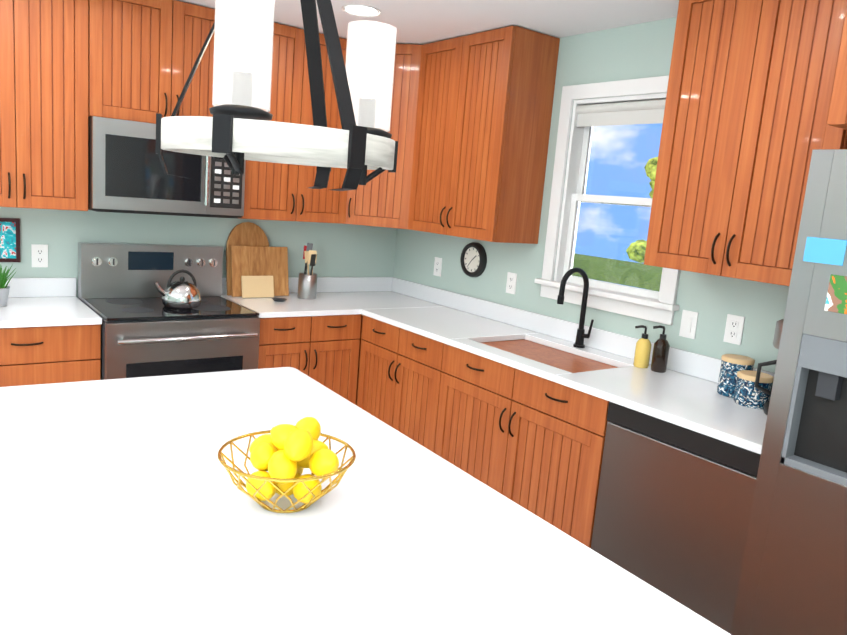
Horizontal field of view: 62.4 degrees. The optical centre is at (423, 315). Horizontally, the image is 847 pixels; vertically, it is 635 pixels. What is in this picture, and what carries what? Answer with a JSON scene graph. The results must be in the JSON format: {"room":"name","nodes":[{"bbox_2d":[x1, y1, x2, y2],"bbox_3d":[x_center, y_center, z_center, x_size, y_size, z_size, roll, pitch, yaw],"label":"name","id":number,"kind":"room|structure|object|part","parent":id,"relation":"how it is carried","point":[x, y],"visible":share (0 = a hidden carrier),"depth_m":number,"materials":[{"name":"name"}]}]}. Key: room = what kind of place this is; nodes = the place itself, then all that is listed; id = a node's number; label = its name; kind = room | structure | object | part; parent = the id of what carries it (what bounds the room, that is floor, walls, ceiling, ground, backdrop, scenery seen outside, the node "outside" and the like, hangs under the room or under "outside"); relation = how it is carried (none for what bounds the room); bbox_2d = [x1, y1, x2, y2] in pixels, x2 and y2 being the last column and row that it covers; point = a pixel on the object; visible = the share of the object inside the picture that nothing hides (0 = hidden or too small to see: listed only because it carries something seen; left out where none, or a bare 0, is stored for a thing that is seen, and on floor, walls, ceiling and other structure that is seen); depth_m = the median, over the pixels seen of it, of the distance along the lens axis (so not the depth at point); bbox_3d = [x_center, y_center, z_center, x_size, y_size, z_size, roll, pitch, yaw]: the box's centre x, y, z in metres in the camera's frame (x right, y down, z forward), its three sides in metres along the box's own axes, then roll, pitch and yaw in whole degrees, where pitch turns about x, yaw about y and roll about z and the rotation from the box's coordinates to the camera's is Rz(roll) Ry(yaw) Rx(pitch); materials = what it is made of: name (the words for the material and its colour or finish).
{"room":"kitchen","nodes":[
{"label":"kitchen","id":0,"kind":"room"},
{"bbox_2d":[0,207,396,297],"bbox_3d":[-1.371,-0.444,4.106,2.830,2.450,0.120,-2,12,-36],"label":"wall","id":1,"kind":"structure","parent":0,"point":[347,250],"depth_m":4.03,"materials":[{"name":"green paint"}]},
{"bbox_2d":[0,218,20,261],"bbox_3d":[-2.109,-0.378,3.484,0.170,0.220,0.020,-2,12,-36],"label":"picture frame","id":2,"kind":"object","parent":1,"relation":"attached to","point":[9,239],"visible":0.98,"depth_m":3.51,"materials":[{"name":"brown"}]},
{"bbox_2d":[0,0,35,208],"bbox_3d":[-2.028,-1.044,3.191,0.362,1.059,0.331,-2,12,-36],"label":"upper cabinet","id":3,"kind":"object","parent":1,"relation":"attached to","point":[17,114],"depth_m":3.15,"materials":[{"name":"brown wood"}]},
{"bbox_2d":[31,244,47,266],"bbox_3d":[-1.978,-0.309,3.604,0.075,0.118,0.008,-2,12,-36],"label":"outlet","id":4,"kind":"object","parent":1,"relation":"attached to","point":[39,252],"depth_m":3.60,"materials":[{"name":"white plastic"}]},
{"bbox_2d":[32,0,107,210],"bbox_3d":[-1.806,-1.054,3.354,0.422,1.059,0.331,-2,12,-36],"label":"upper cabinet","id":5,"kind":"object","parent":1,"relation":"attached to","point":[70,37],"depth_m":3.27,"materials":[{"name":"brown wood"}]},
{"bbox_2d":[108,0,187,123],"bbox_3d":[-1.488,-1.288,3.536,0.438,0.608,0.331,-2,12,-36],"label":"upper cabinet","id":6,"kind":"object","parent":1,"relation":"attached to","point":[148,39],"depth_m":3.44,"materials":[{"name":"brown wood"}]},
{"bbox_2d":[88,116,245,218],"bbox_3d":[-1.367,-0.763,3.675,0.754,0.445,0.442,-2,12,-36],"label":"microwave","id":7,"kind":"object","parent":6,"relation":"attached to","point":[126,174],"visible":0.83,"depth_m":3.47,"materials":[{"name":"silver metal"}]},
{"bbox_2d":[5,277,391,295],"bbox_3d":[-1.292,-0.178,4.135,2.644,0.100,0.020,-2,12,-36],"label":"backsplash","id":8,"kind":"structure","parent":1,"relation":"attached to","point":[18,286],"depth_m":4.20,"materials":[{"name":"white stone"}]},
{"bbox_2d":[188,3,214,116],"bbox_3d":[-1.228,-1.299,3.726,0.438,0.608,0.331,-2,12,-36],"label":"upper cabinet","id":9,"kind":"object","parent":1,"relation":"attached to","point":[201,19],"depth_m":3.59,"materials":[{"name":"brown wood"}]},
{"bbox_2d":[238,23,295,220],"bbox_3d":[-0.932,-1.091,3.993,0.456,1.059,0.331,-2,12,-36],"label":"upper cabinet","id":10,"kind":"object","parent":1,"relation":"attached to","point":[266,183],"depth_m":3.88,"materials":[{"name":"brown wood"}]},
{"bbox_2d":[284,28,346,223],"bbox_3d":[-0.655,-1.100,4.174,0.438,1.059,0.367,-2,12,-36],"label":"upper cabinet","id":11,"kind":"object","parent":1,"relation":"attached to","point":[305,204],"depth_m":4.03,"materials":[{"name":"brown wood"}]},
{"bbox_2d":[177,0,678,44],"bbox_3d":[-2.603,-1.504,2.238,7.250,0.060,9.000,-2,12,-36],"label":"ceiling","id":12,"kind":"structure","parent":0,"point":[418,22],"depth_m":3.30,"materials":[{"name":"white paint"}]},
{"bbox_2d":[155,0,397,190],"bbox_3d":[-0.241,-0.674,1.269,0.431,0.864,0.445,-2,12,-36],"label":"pendant light","id":13,"kind":"object","parent":12,"relation":"hanging from","point":[237,129],"visible":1,"depth_m":1.18,"materials":[{"name":"black metal"}]},
{"bbox_2d":[342,5,380,16],"bbox_3d":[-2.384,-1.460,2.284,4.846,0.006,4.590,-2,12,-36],"label":"recessed light","id":14,"kind":"object","parent":12,"relation":"in","point":[362,10],"visible":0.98,"depth_m":3.38,"materials":[{"name":"white"}]},
{"bbox_2d":[394,17,788,372],"bbox_3d":[0.147,-0.393,4.534,0.120,2.450,9.000,-2,12,-36],"label":"wall","id":15,"kind":"structure","parent":0,"point":[640,50],"depth_m":3.39,"materials":[{"name":"green paint"}]},
{"bbox_2d":[340,44,419,228],"bbox_3d":[-0.211,-1.089,4.324,0.654,1.059,0.655,-2,12,-36],"label":"upper cabinet","id":16,"kind":"object","parent":15,"relation":"attached to","point":[383,201],"depth_m":4.16,"materials":[{"name":"brown wood"}]},
{"bbox_2d":[433,257,441,276],"bbox_3d":[0.092,-0.316,4.505,0.008,0.118,0.075,-2,12,-36],"label":"outlet","id":17,"kind":"object","parent":15,"relation":"attached to","point":[438,261],"depth_m":4.50,"materials":[{"name":"white plastic"}]},
{"bbox_2d":[408,35,467,235],"bbox_3d":[0.180,-1.008,4.038,0.367,1.059,0.488,-2,12,-36],"label":"upper cabinet","id":18,"kind":"object","parent":15,"relation":"attached to","point":[443,64],"depth_m":3.93,"materials":[{"name":"brown wood"}]},
{"bbox_2d":[460,242,486,276],"bbox_3d":[0.296,-0.336,4.196,0.040,0.210,0.210,-2,12,-36],"label":"wall clock","id":19,"kind":"object","parent":15,"relation":"attached to","point":[473,259],"visible":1,"depth_m":4.18,"materials":[{"name":"black plastic"}]},
{"bbox_2d":[452,26,559,243],"bbox_3d":[0.398,-0.945,3.773,0.332,1.059,0.444,-2,12,-36],"label":"upper cabinet","id":20,"kind":"object","parent":15,"relation":"attached to","point":[509,87],"depth_m":3.61,"materials":[{"name":"brown wood"}]},
{"bbox_2d":[506,272,516,294],"bbox_3d":[0.497,-0.185,3.958,0.008,0.118,0.075,-2,12,-36],"label":"outlet","id":21,"kind":"object","parent":15,"relation":"attached to","point":[511,277],"depth_m":3.95,"materials":[{"name":"white plastic"}]},
{"bbox_2d":[392,277,774,383],"bbox_3d":[0.684,0.057,3.706,0.020,0.100,3.098,-2,12,-36],"label":"backsplash","id":22,"kind":"structure","parent":15,"relation":"attached to","point":[706,367],"depth_m":3.74,"materials":[{"name":"white stone"}]},
{"bbox_2d":[534,75,679,324],"bbox_3d":[0.950,-0.568,3.383,0.170,1.090,0.855,-2,12,-36],"label":"window","id":23,"kind":"structure","parent":15,"relation":"in","point":[612,151],"depth_m":3.45,"materials":[{"name":"white"}]},
{"bbox_2d":[679,310,698,338],"bbox_3d":[1.161,0.038,3.062,0.009,0.118,0.075,-2,12,-36],"label":"light switch","id":24,"kind":"object","parent":15,"relation":"attached to","point":[689,319],"depth_m":3.06,"materials":[{"name":"white plastic"}]},
{"bbox_2d":[644,0,779,277],"bbox_3d":[1.190,-0.698,2.705,0.332,1.059,0.400,-2,12,-36],"label":"upper cabinet","id":25,"kind":"object","parent":15,"relation":"attached to","point":[721,59],"depth_m":2.60,"materials":[{"name":"brown wood"}]},
{"bbox_2d":[723,314,744,344],"bbox_3d":[1.286,0.056,2.895,0.008,0.118,0.075,-2,12,-36],"label":"outlet","id":26,"kind":"object","parent":15,"relation":"attached to","point":[734,327],"depth_m":2.89,"materials":[{"name":"white plastic"}]},
{"bbox_2d":[736,0,846,285],"bbox_3d":[1.357,-0.646,2.480,0.332,1.059,0.401,-2,12,-36],"label":"upper cabinet","id":27,"kind":"object","parent":15,"relation":"attached to","point":[805,29],"depth_m":2.38,"materials":[{"name":"brown wood"}]},
{"bbox_2d":[820,0,846,135],"bbox_3d":[1.590,-0.779,1.899,0.632,0.564,0.571,-2,12,-36],"label":"upper cabinet","id":28,"kind":"object","parent":15,"relation":"attached to","point":[833,113],"depth_m":2.22,"materials":[{"name":"brown wood"}]},
{"bbox_3d":[-2.805,0.963,2.659,7.250,0.060,9.000,-2,12,-36],"label":"floor","id":29,"kind":"structure","parent":0,"visible":0},
{"bbox_2d":[0,324,100,386],"bbox_3d":[-1.964,0.424,3.398,0.608,0.884,0.616,-2,12,-36],"label":"base cabinet","id":30,"kind":"object","parent":29,"relation":"on","point":[28,356],"depth_m":3.16,"materials":[{"name":"brown wood"}]},
{"bbox_2d":[0,296,101,327],"bbox_3d":[-1.929,-0.022,3.307,0.628,0.030,0.638,-2,12,-36],"label":"countertop","id":31,"kind":"structure","parent":30,"relation":"on","point":[20,311],"depth_m":3.25,"materials":[{"name":"white stone"}]},
{"bbox_2d":[0,264,15,306],"bbox_3d":[-2.015,-0.147,3.295,0.171,0.205,0.189,-2,12,-36],"label":"potted plant","id":32,"kind":"object","parent":31,"relation":"on","point":[4,290],"visible":1,"depth_m":3.29,"materials":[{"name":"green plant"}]},
{"bbox_2d":[78,242,259,379],"bbox_3d":[-1.351,0.257,3.714,0.754,1.203,0.718,-2,12,-36],"label":"range","id":33,"kind":"object","parent":29,"relation":"on","point":[162,309],"visible":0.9,"depth_m":3.60,"materials":[{"name":"silver metal"}]},
{"bbox_2d":[153,269,201,308],"bbox_3d":[-1.286,-0.147,3.656,0.240,0.193,0.196,-2,12,-36],"label":"kettle","id":34,"kind":"object","parent":33,"relation":"on","point":[179,294],"depth_m":3.61,"materials":[{"name":"silver metal"}]},
{"bbox_2d":[258,316,299,370],"bbox_3d":[-0.947,0.381,4.142,0.386,0.884,0.616,-2,12,-36],"label":"base cabinet","id":35,"kind":"object","parent":29,"relation":"on","point":[279,340],"depth_m":3.82,"materials":[{"name":"brown wood"}]},
{"bbox_2d":[300,312,355,401],"bbox_3d":[-0.705,0.377,4.283,0.407,0.884,0.677,-2,12,-36],"label":"base cabinet","id":36,"kind":"object","parent":29,"relation":"on","point":[327,339],"depth_m":4.02,"materials":[{"name":"brown wood"}]},
{"bbox_2d":[0,367,730,634],"bbox_3d":[-0.371,0.859,1.507,1.082,0.922,2.207,-2,12,-34],"label":"kitchen island","id":37,"kind":"object","parent":29,"relation":"on","point":[127,507],"visible":1,"depth_m":1.35,"materials":[{"name":"white stone"}]},
{"bbox_2d":[217,417,355,512],"bbox_3d":[-0.288,0.310,1.480,0.287,0.176,0.287,-2,12,-34],"label":"lemon bowl","id":38,"kind":"object","parent":37,"relation":"on","point":[284,455],"visible":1,"depth_m":1.43,"materials":[{"name":"yellow food"}]},
{"bbox_2d":[352,312,403,428],"bbox_3d":[-0.044,0.451,4.166,0.678,0.884,0.471,-2,12,-36],"label":"base cabinet","id":39,"kind":"object","parent":29,"relation":"on","point":[379,343],"depth_m":3.99,"materials":[{"name":"brown wood"}]},
{"bbox_2d":[222,292,443,319],"bbox_3d":[-0.547,-0.082,4.319,1.272,0.030,0.638,-2,12,-36],"label":"countertop","id":40,"kind":"structure","parent":39,"relation":"on","point":[268,309],"depth_m":4.20,"materials":[{"name":"white stone"}]},
{"bbox_2d":[226,222,288,301],"bbox_3d":[-0.944,-0.324,4.147,0.370,0.438,0.331,-2,12,-36],"label":"cutting boards","id":41,"kind":"object","parent":40,"relation":"on","point":[256,266],"visible":1,"depth_m":4.18,"materials":[{"name":"brown wood"}]},
{"bbox_3d":[-0.850,-0.094,4.118,0.090,0.012,0.090,-2,12,-36],"label":"dish","id":42,"kind":"part","parent":41,"relation":"part of","materials":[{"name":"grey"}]},
{"bbox_2d":[298,243,317,298],"bbox_3d":[-0.705,-0.276,4.281,0.114,0.338,0.137,-2,12,-36],"label":"utensil crock","id":43,"kind":"object","parent":40,"relation":"on","point":[307,285],"visible":1,"depth_m":4.25,"materials":[{"name":"silver metal"}]},
{"bbox_2d":[396,332,447,455],"bbox_3d":[0.197,0.518,3.889,0.621,0.884,0.508,-2,12,-36],"label":"base cabinet","id":44,"kind":"object","parent":29,"relation":"on","point":[424,366],"depth_m":3.64,"materials":[{"name":"brown wood"}]},
{"bbox_2d":[440,336,595,497],"bbox_3d":[0.462,0.600,3.531,0.621,0.884,0.635,-2,12,-36],"label":"base cabinet","id":45,"kind":"object","parent":29,"relation":"on","point":[482,397],"depth_m":3.30,"materials":[{"name":"brown wood"}]},
{"bbox_2d":[508,360,619,547],"bbox_3d":[0.749,0.690,3.145,0.621,0.884,0.578,-2,12,-36],"label":"base cabinet","id":46,"kind":"object","parent":29,"relation":"on","point":[596,440],"depth_m":2.89,"materials":[{"name":"brown wood"}]},
{"bbox_2d":[591,404,759,632],"bbox_3d":[1.078,0.793,2.700,0.621,0.884,0.669,-2,12,-36],"label":"dishwasher","id":47,"kind":"object","parent":29,"relation":"on","point":[674,505],"depth_m":2.44,"materials":[{"name":"silver metal"}]},
{"bbox_2d":[360,308,766,455],"bbox_3d":[0.613,0.229,3.289,0.639,0.109,2.460,-2,12,-36],"label":"countertop","id":48,"kind":"structure","parent":47,"relation":"on","point":[680,399],"depth_m":2.88,"materials":[{"name":"white stone"}]},
{"bbox_2d":[552,268,595,347],"bbox_3d":[0.738,-0.034,3.382,0.216,0.397,0.099,-2,12,-36],"label":"faucet","id":49,"kind":"object","parent":48,"relation":"on","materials":[{"name":"black metal"}]},
{"bbox_2d":[633,325,647,367],"bbox_3d":[0.981,0.136,3.124,0.072,0.189,0.067,0,11,-27],"label":"soap bottle","id":50,"kind":"object","parent":48,"relation":"on","point":[640,350],"depth_m":3.11,"materials":[{"name":"yellow"}]},
{"bbox_2d":[644,325,669,372],"bbox_3d":[1.039,0.143,3.062,0.072,0.204,0.067,0,11,-27],"label":"soap bottle","id":51,"kind":"object","parent":48,"relation":"on","point":[659,355],"depth_m":3.05,"materials":[{"name":"brown glass"}]},
{"bbox_2d":[717,354,773,408],"bbox_3d":[1.236,0.249,2.690,0.184,0.154,0.234,-2,12,-36],"label":"canisters","id":52,"kind":"object","parent":48,"relation":"on","point":[737,378],"visible":0.94,"depth_m":2.64,"materials":[{"name":"blue ceramic"}]},
{"bbox_2d":[754,319,783,414],"bbox_3d":[1.333,0.194,2.487,0.213,0.345,0.232,-2,12,-36],"label":"coffee maker","id":53,"kind":"object","parent":48,"relation":"on","point":[777,333],"visible":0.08,"depth_m":2.52,"materials":[{"name":"black plastic"}]},
{"bbox_2d":[730,149,846,634],"bbox_3d":[1.511,0.515,1.831,0.873,1.788,0.920,-2,12,-36],"label":"fridge","id":54,"kind":"object","parent":29,"relation":"on","point":[793,578],"visible":1,"depth_m":1.87,"materials":[{"name":"silver metal"}]}
]}

